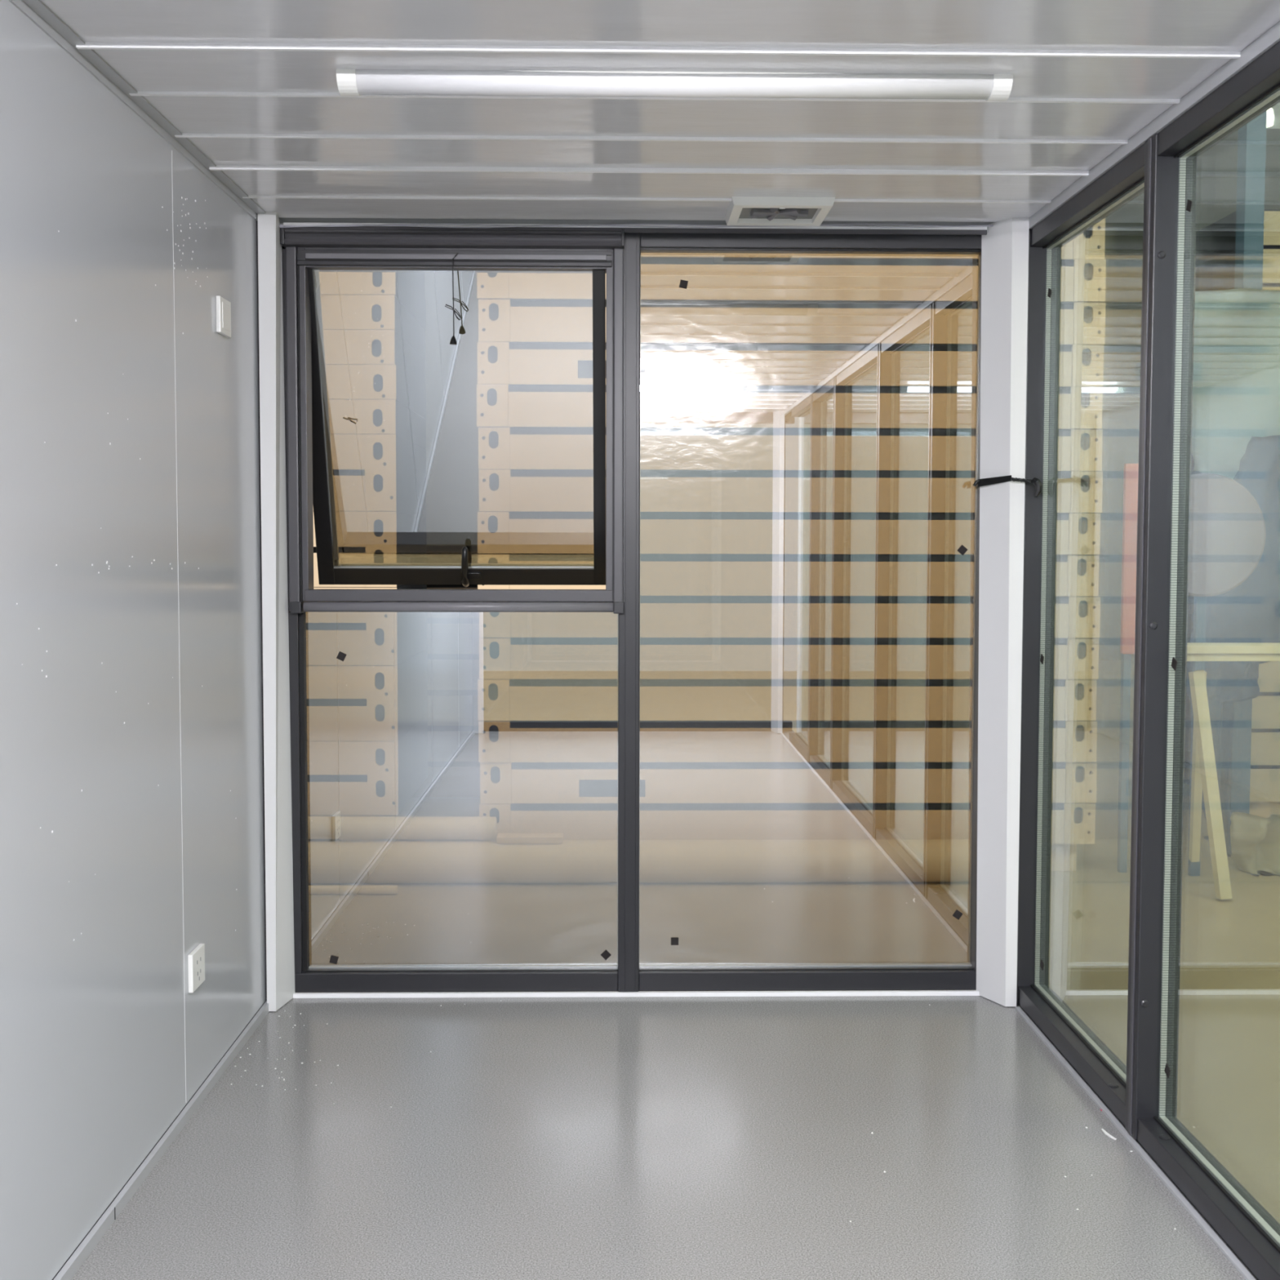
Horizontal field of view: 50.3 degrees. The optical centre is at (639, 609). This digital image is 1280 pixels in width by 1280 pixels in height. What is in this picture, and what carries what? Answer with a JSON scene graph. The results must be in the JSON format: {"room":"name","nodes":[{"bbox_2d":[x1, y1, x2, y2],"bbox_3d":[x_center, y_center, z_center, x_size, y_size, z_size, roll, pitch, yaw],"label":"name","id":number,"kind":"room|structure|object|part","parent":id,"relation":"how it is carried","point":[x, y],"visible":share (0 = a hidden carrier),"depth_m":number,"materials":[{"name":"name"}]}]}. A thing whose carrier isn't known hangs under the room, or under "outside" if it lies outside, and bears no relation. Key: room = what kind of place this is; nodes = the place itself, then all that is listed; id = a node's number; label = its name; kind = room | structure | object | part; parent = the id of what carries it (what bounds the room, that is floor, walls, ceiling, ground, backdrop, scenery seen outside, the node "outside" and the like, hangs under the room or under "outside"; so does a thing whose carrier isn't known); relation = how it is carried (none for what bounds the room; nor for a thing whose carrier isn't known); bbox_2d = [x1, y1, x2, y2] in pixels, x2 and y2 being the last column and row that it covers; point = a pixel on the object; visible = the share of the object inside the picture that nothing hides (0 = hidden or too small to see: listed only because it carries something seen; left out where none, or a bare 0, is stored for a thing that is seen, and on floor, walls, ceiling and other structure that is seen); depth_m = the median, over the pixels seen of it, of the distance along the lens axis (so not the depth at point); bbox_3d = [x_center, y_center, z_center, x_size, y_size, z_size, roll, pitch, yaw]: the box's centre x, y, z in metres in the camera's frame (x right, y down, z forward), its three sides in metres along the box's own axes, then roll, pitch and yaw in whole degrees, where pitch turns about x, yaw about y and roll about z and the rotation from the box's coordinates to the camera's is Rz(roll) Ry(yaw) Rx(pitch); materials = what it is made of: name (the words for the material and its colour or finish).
{"room":"empty prefabricated cabin","nodes":[
{"label":"empty prefabricated cabin","id":0,"kind":"room"},
{"bbox_2d":[0,0,265,1279],"bbox_3d":[-0.978,0.145,1.045,0.061,2.087,5.205,0,3,-1],"label":"wall","id":1,"kind":"structure","parent":0,"point":[131,800],"depth_m":2.50,"materials":[{"name":"white paint"}]},
{"bbox_2d":[8,0,266,221],"bbox_3d":[-0.932,-0.888,1.026,0.028,0.020,5.070,0,3,-1],"label":"trim","id":2,"kind":"structure","parent":1,"relation":"attached to","point":[36,11],"depth_m":2.55,"materials":[{"name":"grey metal"}]},
{"bbox_2d":[52,1000,269,1279],"bbox_3d":[-0.944,1.174,1.119,0.013,0.026,5.050,0,3,-1],"label":"baseboard","id":3,"kind":"structure","parent":1,"relation":"attached to","point":[95,1233],"depth_m":2.71,"materials":[{"name":"grey metal"}]},
{"bbox_2d":[187,943,204,992],"bbox_3d":[-0.976,0.788,3.002,0.011,0.084,0.088,0,3,-1],"label":"wall socket","id":4,"kind":"object","parent":1,"relation":"attached to","point":[196,958],"visible":1,"depth_m":2.98,"materials":[{"name":"white plastic"}]},
{"bbox_2d":[215,295,231,337],"bbox_3d":[-0.977,-0.688,3.202,0.013,0.084,0.088,0,3,-1],"label":"light switch","id":5,"kind":"object","parent":1,"relation":"attached to","point":[223,305],"visible":1,"depth_m":3.18,"materials":[{"name":"white plastic"}]},
{"bbox_2d":[256,221,266,1001],"bbox_3d":[-0.988,0.017,3.607,0.006,2.087,0.085,0,3,-1],"label":"trim","id":6,"kind":"structure","parent":1,"relation":"attached to","point":[256,221],"depth_m":3.56,"materials":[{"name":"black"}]},
{"bbox_2d":[257,211,294,1011],"bbox_3d":[-0.961,0.016,3.609,0.047,2.085,0.119,0,3,-1],"label":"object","id":7,"kind":"structure","parent":1,"relation":"attached to","point":[280,953],"depth_m":3.58,"materials":[{"name":"white metal"}]},
{"bbox_2d":[288,611,618,992],"bbox_3d":[-0.522,0.514,3.740,0.944,1.059,0.075,0,3,-1],"label":"window","id":8,"kind":"structure","parent":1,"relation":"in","point":[455,775],"depth_m":3.74,"materials":[{"name":"clear glass"}]},
{"bbox_2d":[280,227,624,613],"bbox_3d":[-0.519,-0.506,3.790,0.950,1.017,0.357,0,3,-1],"label":"window","id":9,"kind":"structure","parent":8,"relation":"on","point":[454,399],"depth_m":3.75,"materials":[{"name":"grey metal"}]},
{"bbox_3d":[-0.524,-0.503,3.692,0.936,1.013,0.058,0,3,-1],"label":"frame","id":10,"kind":"part","parent":9,"relation":"part of","materials":[{"name":"grey metal"}]},
{"bbox_3d":[-0.506,-0.527,3.811,0.758,0.865,0.005,0,19,-1],"label":"sash glass","id":11,"kind":"part","parent":9,"relation":"part of","materials":[{"name":"clear glass"}]},
{"bbox_3d":[-0.496,-0.838,3.622,0.045,0.222,0.005,0,3,-1],"label":"pull cord","id":12,"kind":"part","parent":9,"relation":"part of","materials":[{"name":"black plastic"}]},
{"bbox_3d":[-0.494,-0.940,3.668,0.838,0.052,0.064,0,3,-1],"label":"head frame","id":13,"kind":"part","parent":9,"relation":"part of","materials":[{"name":"grey metal"}]},
{"bbox_3d":[-0.486,-0.124,3.914,0.054,0.128,0.048,0,19,-1],"label":"sash handle","id":14,"kind":"part","parent":9,"relation":"part of","materials":[{"name":"black plastic"}]},
{"bbox_2d":[293,990,979,998],"bbox_3d":[0.005,1.052,3.732,2.000,0.012,0.012,0,3,-1],"label":"baseboard","id":15,"kind":"structure","parent":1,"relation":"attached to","point":[872,993],"depth_m":3.73,"materials":[{"name":"white"}]},
{"bbox_2d":[279,217,995,235],"bbox_3d":[0.026,-1.060,3.665,2.155,0.117,0.175,0,3,-1],"label":"trim","id":16,"kind":"structure","parent":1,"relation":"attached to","point":[283,221],"depth_m":3.60,"materials":[{"name":"grey metal"}]},
{"bbox_2d":[279,223,993,227],"bbox_3d":[0.006,-1.012,3.595,1.941,0.020,0.002,0,3,-1],"label":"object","id":17,"kind":"structure","parent":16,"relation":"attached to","point":[403,224],"depth_m":3.59,"materials":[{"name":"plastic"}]},
{"bbox_2d":[40,0,1279,222],"bbox_3d":[0.071,-0.936,1.020,2.155,0.100,5.228,0,3,-1],"label":"ceiling","id":18,"kind":"structure","parent":0,"point":[251,84],"depth_m":2.62,"materials":[{"name":"white paint"}]},
{"bbox_2d":[336,68,1013,101],"bbox_3d":[0.064,-0.952,2.485,1.217,0.035,0.071,0,3,-1],"label":"tube light","id":19,"kind":"object","parent":18,"relation":"in","point":[350,82],"visible":1,"depth_m":2.46,"materials":[{"name":"white plastic"}]},
{"bbox_2d":[724,196,835,226],"bbox_3d":[0.350,-1.006,3.448,0.254,0.022,0.225,0,3,-1],"label":"air vent","id":20,"kind":"object","parent":18,"relation":"attached to","point":[741,211],"visible":1,"depth_m":3.42,"materials":[{"name":"white plastic"}]},
{"bbox_2d":[738,208,817,218],"bbox_3d":[0.350,-1.010,3.448,0.196,0.003,0.162,0,3,-1],"label":"grille","id":21,"kind":"object","parent":20,"relation":"attached to","point":[744,213],"depth_m":3.44,"materials":[{"name":"grey"}]},
{"bbox_3d":[0.352,-1.004,3.448,0.145,0.020,0.094,0,3,-1],"label":"fan blade","id":22,"kind":"part","parent":20,"relation":"part of","materials":[{"name":"grey plastic"}]},
{"bbox_2d":[1028,21,1279,229],"bbox_3d":[1.062,-0.881,1.040,0.016,0.028,5.030,0,3,-1],"label":"trim","id":23,"kind":"structure","parent":18,"relation":"attached to","point":[1269,38],"depth_m":2.65,"materials":[{"name":"grey metal"}]},
{"bbox_2d":[71,990,1257,1279],"bbox_3d":[0.066,1.245,1.190,2.155,0.120,5.350,0,3,-1],"label":"floor","id":24,"kind":"structure","parent":0,"point":[602,1138],"depth_m":2.78,"materials":[{"name":"grey plastic"}]},
{"bbox_2d":[231,1000,1175,1229],"bbox_3d":[0.021,1.089,3.096,1.962,0.002,1.287,0,3,-1],"label":"flakes","id":25,"kind":"object","parent":24,"relation":"on","point":[500,1001],"visible":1,"depth_m":3.21,"materials":[{"name":"white plastic"}]},
{"bbox_2d":[617,232,981,991],"bbox_3d":[0.469,0.017,3.727,1.056,2.057,0.084,0,3,-1],"label":"window","id":26,"kind":"structure","parent":24,"relation":"on","point":[633,976],"depth_m":3.70,"materials":[{"name":"grey metal"}]},
{"bbox_3d":[0.496,1.018,3.782,0.998,0.052,0.075,0,3,-1],"label":"rail","id":27,"kind":"part","parent":26,"relation":"part of","materials":[{"name":"grey metal"}]},
{"bbox_3d":[0.500,-0.990,3.682,0.998,0.040,0.075,0,3,-1],"label":"rail","id":28,"kind":"part","parent":26,"relation":"part of","materials":[{"name":"grey metal"}]},
{"bbox_2d":[976,217,1029,1006],"bbox_3d":[0.961,0.018,3.649,0.096,2.085,0.104,0,3,-1],"label":"post","id":29,"kind":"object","parent":24,"relation":"on","point":[1005,247],"depth_m":3.63,"materials":[{"name":"white metal"}]},
{"bbox_2d":[973,475,1042,497],"bbox_3d":[0.963,-0.326,3.601,0.196,0.057,0.054,3,4,41],"label":"strap","id":30,"kind":"object","parent":29,"relation":"attached to","point":[1037,482],"visible":1,"depth_m":3.58,"materials":[{"name":"black plastic"}]},
{"bbox_2d":[1016,142,1165,1125],"bbox_3d":[1.060,0.051,3.215,0.090,2.051,0.902,0,3,-1],"label":"window","id":31,"kind":"structure","parent":24,"relation":"on","point":[1098,1065],"depth_m":3.59,"materials":[{"name":"grey metal"}]},
{"bbox_3d":[1.062,1.053,3.240,0.083,0.047,0.840,0,3,-1],"label":"rail","id":32,"kind":"part","parent":31,"relation":"part of","materials":[{"name":"grey metal"}]},
{"bbox_3d":[1.066,-0.950,3.140,0.083,0.045,0.840,0,3,-1],"label":"rail","id":33,"kind":"part","parent":31,"relation":"part of","materials":[{"name":"grey metal"}]},
{"bbox_2d":[1101,1128,1116,1139],"bbox_3d":[0.983,1.102,2.864,0.007,0.002,0.051,-1,3,-13],"label":"flake","id":34,"kind":"object","parent":24,"relation":"on","point":[1103,1130],"visible":1,"depth_m":2.86,"materials":[{"name":"white"}]},
{"bbox_2d":[1015,1006,1255,1279],"bbox_3d":[1.048,1.186,1.134,0.012,0.007,5.010,0,3,-1],"label":"baseboard","id":35,"kind":"structure","parent":24,"relation":"on","point":[1203,1224],"depth_m":2.74,"materials":[{"name":"grey metal"}]},
{"bbox_2d":[1124,41,1279,1279],"bbox_3d":[1.075,0.096,2.327,0.090,2.051,1.001,0,3,-1],"label":"sliding door frame","id":36,"kind":"structure","parent":24,"relation":"on","point":[1171,154],"depth_m":2.76,"materials":[{"name":"grey metal"}]},
{"bbox_3d":[1.077,1.098,2.349,0.083,0.047,0.945,0,3,-1],"label":"rail","id":37,"kind":"part","parent":36,"relation":"part of","materials":[{"name":"grey metal"}]},
{"bbox_3d":[1.081,-0.905,2.249,0.083,0.045,0.945,0,3,-1],"label":"rail","id":38,"kind":"part","parent":36,"relation":"part of","materials":[{"name":"grey metal"}]},
{"bbox_3d":[-3.321,0.961,5.656,0.150,0.247,0.090,0,3,-1],"label":"skid","id":39,"kind":"object","parent":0,"visible":0},
{"bbox_3d":[-2.251,0.667,6.028,2.499,0.304,0.912,0,3,-1],"label":"frame","id":40,"kind":"object","parent":39,"relation":"on","visible":0},
{"bbox_3d":[-2.250,0.359,6.013,2.499,0.309,0.912,0,3,-1],"label":"frame","id":41,"kind":"object","parent":40,"relation":"on","visible":0},
{"bbox_2d":[313,584,426,589],"bbox_3d":[-2.250,0.043,5.997,2.499,0.318,0.912,0,3,-1],"label":"frame","id":42,"kind":"object","parent":41,"relation":"on","point":[406,586],"visible":0.02,"depth_m":5.59,"materials":[{"name":"beige wood"}]},
{"bbox_2d":[312,511,405,586],"bbox_3d":[-2.249,-0.271,5.981,2.499,0.307,0.912,0,3,-1],"label":"frame","id":43,"kind":"object","parent":42,"relation":"on","point":[316,584],"visible":0.04,"depth_m":5.55,"materials":[{"name":"beige wood"}]},
{"bbox_3d":[-0.828,0.123,7.477,2.999,0.188,0.612,0,3,-1],"label":"frame","id":44,"kind":"object","parent":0,"visible":0},
{"bbox_2d":[426,584,477,589],"bbox_3d":[-0.827,-0.067,7.468,2.999,0.188,0.612,0,3,-1],"label":"frame","id":45,"kind":"object","parent":44,"relation":"on","point":[428,586],"visible":0.02,"depth_m":7.20,"materials":[{"name":"black metal"}]},
{"label":"outside","id":46,"kind":"structure","parent":0,"visible":0},
{"bbox_2d":[639,660,1279,1223],"bbox_3d":[2.421,1.199,4.607,23.000,0.100,23.000,0,3,-1],"label":"floor","id":47,"kind":"structure","parent":46,"point":[1228,1082],"depth_m":4.71,"materials":[{"name":"concrete"}]},
{"bbox_2d":[640,839,969,883],"bbox_3d":[-0.776,1.013,5.486,4.832,0.171,0.171,0,3,-1],"label":"roll","id":48,"kind":"object","parent":47,"relation":"on","point":[815,860],"visible":0.19,"depth_m":5.44,"materials":[{"name":"beige"}]},
{"bbox_2d":[1050,844,1076,871],"bbox_3d":[1.756,1.030,5.745,0.140,0.122,0.090,0,3,-1],"label":"skid","id":49,"kind":"object","parent":47,"relation":"on","point":[1063,856],"visible":0.42,"depth_m":5.70,"materials":[{"name":"beige wood"}]},
{"bbox_2d":[1116,463,1138,872],"bbox_3d":[2.079,0.247,5.638,0.197,1.697,0.060,0,3,-1],"label":"post","id":50,"kind":"object","parent":47,"relation":"on","point":[1131,473],"visible":0.45,"depth_m":5.60,"materials":[{"name":"beige paint"}]},
{"bbox_3d":[2.078,0.487,5.665,0.157,1.215,0.030,0,3,-1],"label":"post","id":51,"kind":"part","parent":50,"relation":"part of","materials":[{"name":"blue metal"}]},
{"bbox_3d":[2.080,-0.209,5.600,0.197,0.782,0.030,0,3,-1],"label":"panel","id":52,"kind":"part","parent":50,"relation":"part of","materials":[{"name":"pink paint"}]},
{"bbox_2d":[1187,472,1266,875],"bbox_3d":[2.292,0.271,5.582,0.502,1.656,0.050,0,3,-1],"label":"round disc","id":53,"kind":"object","parent":47,"relation":"on","point":[1227,531],"visible":0.58,"depth_m":5.53,"materials":[{"name":"grey"}]},
{"bbox_3d":[2.292,0.396,5.601,0.040,1.405,0.025,0,3,-1],"label":"post","id":54,"kind":"part","parent":53,"relation":"part of","materials":[{"name":"blue metal"}]},
{"bbox_2d":[1186,435,1279,857],"bbox_3d":[2.743,0.160,5.944,0.740,1.835,0.105,0,3,-1],"label":"tarpaulin","id":55,"kind":"object","parent":47,"relation":"on","point":[1250,611],"visible":0.49,"depth_m":5.94,"materials":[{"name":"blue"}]},
{"bbox_2d":[1186,642,1279,899],"bbox_3d":[2.916,0.621,5.350,1.725,0.974,0.480,0,3,-1],"label":"trestle","id":56,"kind":"object","parent":47,"relation":"on","point":[1204,774],"visible":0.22,"depth_m":5.25,"materials":[{"name":"beige wood"}]},
{"bbox_3d":[2.235,0.632,5.464,0.041,0.804,0.243,1,3,20],"label":"leg","id":57,"kind":"part","parent":56,"relation":"part of","materials":[{"name":"beige wood"}]},
{"bbox_3d":[2.204,0.673,5.271,0.061,0.873,0.202,-2,3,-33],"label":"leg","id":58,"kind":"part","parent":56,"relation":"part of","materials":[{"name":"beige wood"}]},
{"bbox_2d":[1204,111,1266,840],"bbox_3d":[2.727,-0.730,6.150,0.200,3.600,0.200,0,3,-1],"label":"steel column","id":59,"kind":"structure","parent":47,"relation":"on","point":[1251,140],"depth_m":6.07,"materials":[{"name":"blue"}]},
{"bbox_2d":[1191,288,1279,479],"bbox_3d":[2.780,-0.991,6.008,0.788,0.845,0.097,0,3,-1],"label":"sheet","id":60,"kind":"object","parent":59,"relation":"hanging from","point":[1236,383],"visible":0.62,"depth_m":6.00,"materials":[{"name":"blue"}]},
{"bbox_2d":[1230,812,1279,875],"bbox_3d":[2.649,0.970,5.684,0.366,0.243,0.166,0,3,-1],"label":"bag","id":61,"kind":"object","parent":47,"relation":"on","point":[1255,840],"visible":1,"depth_m":5.69,"materials":[{"name":"beige"}]},
{"bbox_2d":[1249,801,1279,817],"bbox_3d":[3.078,0.990,6.767,0.200,0.105,0.090,0,3,-1],"label":"skid","id":62,"kind":"object","parent":47,"relation":"on","point":[1262,809],"visible":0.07,"depth_m":6.72,"materials":[{"name":"beige wood"}]},
{"bbox_2d":[1184,749,1279,801],"bbox_3d":[4.173,0.829,7.147,2.599,0.178,0.912,0,3,-1],"label":"frame","id":63,"kind":"object","parent":62,"relation":"on","point":[1264,783],"visible":0.07,"depth_m":6.68,"materials":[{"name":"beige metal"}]},
{"bbox_2d":[1185,715,1279,764],"bbox_3d":[4.173,0.650,7.138,2.599,0.178,0.912,0,3,-1],"label":"frame","id":64,"kind":"object","parent":63,"relation":"on","point":[1265,743],"visible":0.07,"depth_m":6.67,"materials":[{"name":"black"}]},
{"bbox_2d":[1185,692,1279,728],"bbox_3d":[4.173,0.470,7.129,2.599,0.178,0.912,0,3,-1],"label":"frame","id":65,"kind":"object","parent":64,"relation":"on","point":[1265,714],"visible":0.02,"depth_m":6.66,"materials":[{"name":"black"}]},
{"bbox_2d":[1257,661,1279,692],"bbox_3d":[4.174,0.291,7.120,2.599,0.178,0.912,0,3,-1],"label":"frame","id":66,"kind":"object","parent":65,"relation":"on","point":[1268,679],"visible":0.02,"depth_m":6.65,"materials":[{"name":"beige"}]},
{"bbox_2d":[1186,613,1193,642],"bbox_3d":[4.174,0.111,7.111,2.599,0.178,0.912,0,3,-1],"label":"frame","id":67,"kind":"object","parent":66,"relation":"on","point":[1190,625],"visible":0.02,"depth_m":7.13,"materials":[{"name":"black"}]},
{"bbox_2d":[1187,595,1194,613],"bbox_3d":[4.174,-0.068,7.102,2.599,0.178,0.912,0,3,-1],"label":"frame","id":68,"kind":"object","parent":67,"relation":"on","point":[1191,598],"visible":0.07,"depth_m":7.12,"materials":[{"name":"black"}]},
{"bbox_3d":[4.175,-0.248,7.093,2.599,0.178,0.912,0,3,-1],"label":"frame","id":69,"kind":"object","parent":68,"relation":"on","visible":0},
{"bbox_3d":[4.175,-0.427,7.084,2.599,0.178,0.912,0,3,-1],"label":"frame","id":70,"kind":"object","parent":69,"relation":"on","visible":0},
{"bbox_3d":[4.175,-0.606,7.075,2.599,0.178,0.912,0,3,-1],"label":"frame","id":71,"kind":"object","parent":70,"relation":"on","visible":0},
{"bbox_2d":[1191,454,1201,474],"bbox_3d":[4.176,-0.786,7.066,2.599,0.178,0.912,0,3,-1],"label":"frame","id":72,"kind":"object","parent":71,"relation":"on","point":[1193,472],"visible":0.02,"depth_m":7.09,"materials":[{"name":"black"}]},
{"bbox_3d":[4.176,-0.965,7.057,2.599,0.178,0.912,0,3,-1],"label":"frame","id":73,"kind":"object","parent":72,"relation":"on","visible":0},
{"bbox_3d":[4.176,-1.145,7.048,2.599,0.178,0.912,0,3,-1],"label":"frame","id":74,"kind":"object","parent":73,"relation":"on","visible":0},
{"bbox_3d":[4.177,-1.324,7.039,2.599,0.178,0.912,0,3,-1],"label":"frame","id":75,"kind":"object","parent":74,"relation":"on","visible":0},
{"bbox_2d":[1226,284,1279,290],"bbox_3d":[4.177,-1.504,7.030,2.599,0.178,0.912,0,3,-1],"label":"frame","id":76,"kind":"object","parent":75,"relation":"on","point":[1277,287],"visible":0.02,"depth_m":6.56,"materials":[{"name":"beige wood"}]},
{"bbox_2d":[1195,247,1279,291],"bbox_3d":[4.178,-1.683,7.021,2.599,0.178,0.912,0,3,-1],"label":"frame","id":77,"kind":"object","parent":76,"relation":"on","point":[1218,273],"visible":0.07,"depth_m":6.71,"materials":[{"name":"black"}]},
{"bbox_2d":[1195,209,1279,266],"bbox_3d":[4.178,-1.863,7.012,2.599,0.178,0.912,0,3,-1],"label":"frame","id":78,"kind":"object","parent":77,"relation":"on","point":[1217,238],"visible":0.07,"depth_m":6.73,"materials":[{"name":"black"}]},
{"bbox_3d":[0.611,1.028,5.725,0.140,0.122,0.090,0,3,-1],"label":"skid","id":79,"kind":"object","parent":47,"relation":"on","visible":0},
{"bbox_2d":[640,802,1095,844],"bbox_3d":[0.605,0.862,6.087,2.549,0.169,0.912,0,3,-1],"label":"frame","id":80,"kind":"object","parent":79,"relation":"on","point":[1071,823],"visible":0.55,"depth_m":5.64,"materials":[{"name":"beige wood"}]},
{"bbox_2d":[640,761,1097,803],"bbox_3d":[0.610,0.691,6.081,2.549,0.169,0.912,0,3,-1],"label":"frame","id":81,"kind":"object","parent":80,"relation":"on","point":[660,782],"visible":0.48,"depth_m":5.63,"materials":[{"name":"beige wood"}]},
{"bbox_2d":[640,720,1097,762],"bbox_3d":[0.605,0.520,6.065,2.549,0.169,0.912,0,3,-1],"label":"frame","id":82,"kind":"object","parent":81,"relation":"on","point":[660,741],"visible":0.54,"depth_m":5.62,"materials":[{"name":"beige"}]},
{"bbox_2d":[640,679,1097,720],"bbox_3d":[0.603,0.349,6.063,2.549,0.169,0.912,0,3,-1],"label":"frame","id":83,"kind":"object","parent":82,"relation":"on","point":[660,700],"visible":0.44,"depth_m":5.62,"materials":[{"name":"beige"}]},
{"bbox_2d":[640,637,1098,679],"bbox_3d":[0.609,0.177,6.053,2.549,0.169,0.912,0,3,-1],"label":"frame","id":84,"kind":"object","parent":83,"relation":"on","point":[660,658],"visible":0.57,"depth_m":5.61,"materials":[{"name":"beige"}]},
{"bbox_2d":[640,595,1100,638],"bbox_3d":[0.610,0.006,6.040,2.549,0.169,0.912,0,3,-1],"label":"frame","id":85,"kind":"object","parent":84,"relation":"on","point":[660,616],"visible":0.44,"depth_m":5.59,"materials":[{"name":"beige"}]},
{"bbox_2d":[477,553,1099,595],"bbox_3d":[0.605,-0.165,6.039,2.549,0.170,0.912,0,3,-1],"label":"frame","id":86,"kind":"object","parent":85,"relation":"on","point":[660,574],"visible":0.62,"depth_m":5.59,"materials":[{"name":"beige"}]},
{"bbox_2d":[640,512,1100,554],"bbox_3d":[0.605,-0.336,6.025,2.549,0.170,0.912,0,3,-1],"label":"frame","id":87,"kind":"object","parent":86,"relation":"on","point":[720,533],"visible":0.5,"depth_m":5.58,"materials":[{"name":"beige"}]},
{"bbox_2d":[640,470,1102,513],"bbox_3d":[0.612,-0.507,6.016,2.549,0.169,0.912,0,3,-1],"label":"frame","id":88,"kind":"object","parent":87,"relation":"on","point":[660,491],"visible":0.55,"depth_m":5.57,"materials":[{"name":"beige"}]},
{"bbox_2d":[640,428,1102,471],"bbox_3d":[0.610,-0.679,6.013,2.549,0.170,0.912,0,3,-1],"label":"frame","id":89,"kind":"object","parent":88,"relation":"on","point":[661,449],"visible":0.56,"depth_m":5.57,"materials":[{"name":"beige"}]},
{"bbox_2d":[640,386,1102,430],"bbox_3d":[0.605,-0.850,5.997,2.549,0.169,0.912,0,3,-1],"label":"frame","id":90,"kind":"object","parent":89,"relation":"on","point":[661,406],"visible":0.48,"depth_m":5.55,"materials":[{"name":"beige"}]},
{"bbox_2d":[640,343,1103,387],"bbox_3d":[0.609,-1.021,5.993,2.549,0.169,0.912,0,3,-1],"label":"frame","id":91,"kind":"object","parent":90,"relation":"on","point":[661,365],"visible":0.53,"depth_m":5.55,"materials":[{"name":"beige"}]},
{"bbox_2d":[640,302,1106,346],"bbox_3d":[0.613,-1.192,5.986,2.549,0.169,0.912,0,3,-1],"label":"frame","id":92,"kind":"object","parent":91,"relation":"on","point":[661,322],"visible":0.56,"depth_m":5.54,"materials":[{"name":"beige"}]},
{"bbox_2d":[640,258,1106,303],"bbox_3d":[0.609,-1.363,5.971,2.549,0.170,0.912,0,3,-1],"label":"frame","id":93,"kind":"object","parent":92,"relation":"on","point":[1082,280],"visible":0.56,"depth_m":5.53,"materials":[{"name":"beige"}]},
{"bbox_2d":[640,217,1105,261],"bbox_3d":[0.606,-1.535,5.969,2.549,0.169,0.912,0,3,-1],"label":"frame","id":94,"kind":"object","parent":93,"relation":"on","point":[1090,244],"visible":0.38,"depth_m":5.53,"materials":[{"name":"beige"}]},
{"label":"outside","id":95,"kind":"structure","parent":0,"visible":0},
{"bbox_2d":[1266,107,1274,127],"bbox_3d":[4.088,-4.194,8.872,0.120,2.050,0.120,0,3,-1],"label":"lamp","id":96,"kind":"object","parent":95,"point":[1270,116],"visible":0.31,"depth_m":8.87,"materials":[{"name":"white"}]},
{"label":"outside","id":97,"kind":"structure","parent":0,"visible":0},
{"bbox_2d":[1083,128,1279,660],"bbox_3d":[2.234,-2.482,15.836,23.000,6.130,0.200,0,3,-1],"label":"wall","id":98,"kind":"structure","parent":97,"point":[1217,166],"depth_m":15.76,"materials":[{"name":"grey"}]}
]}

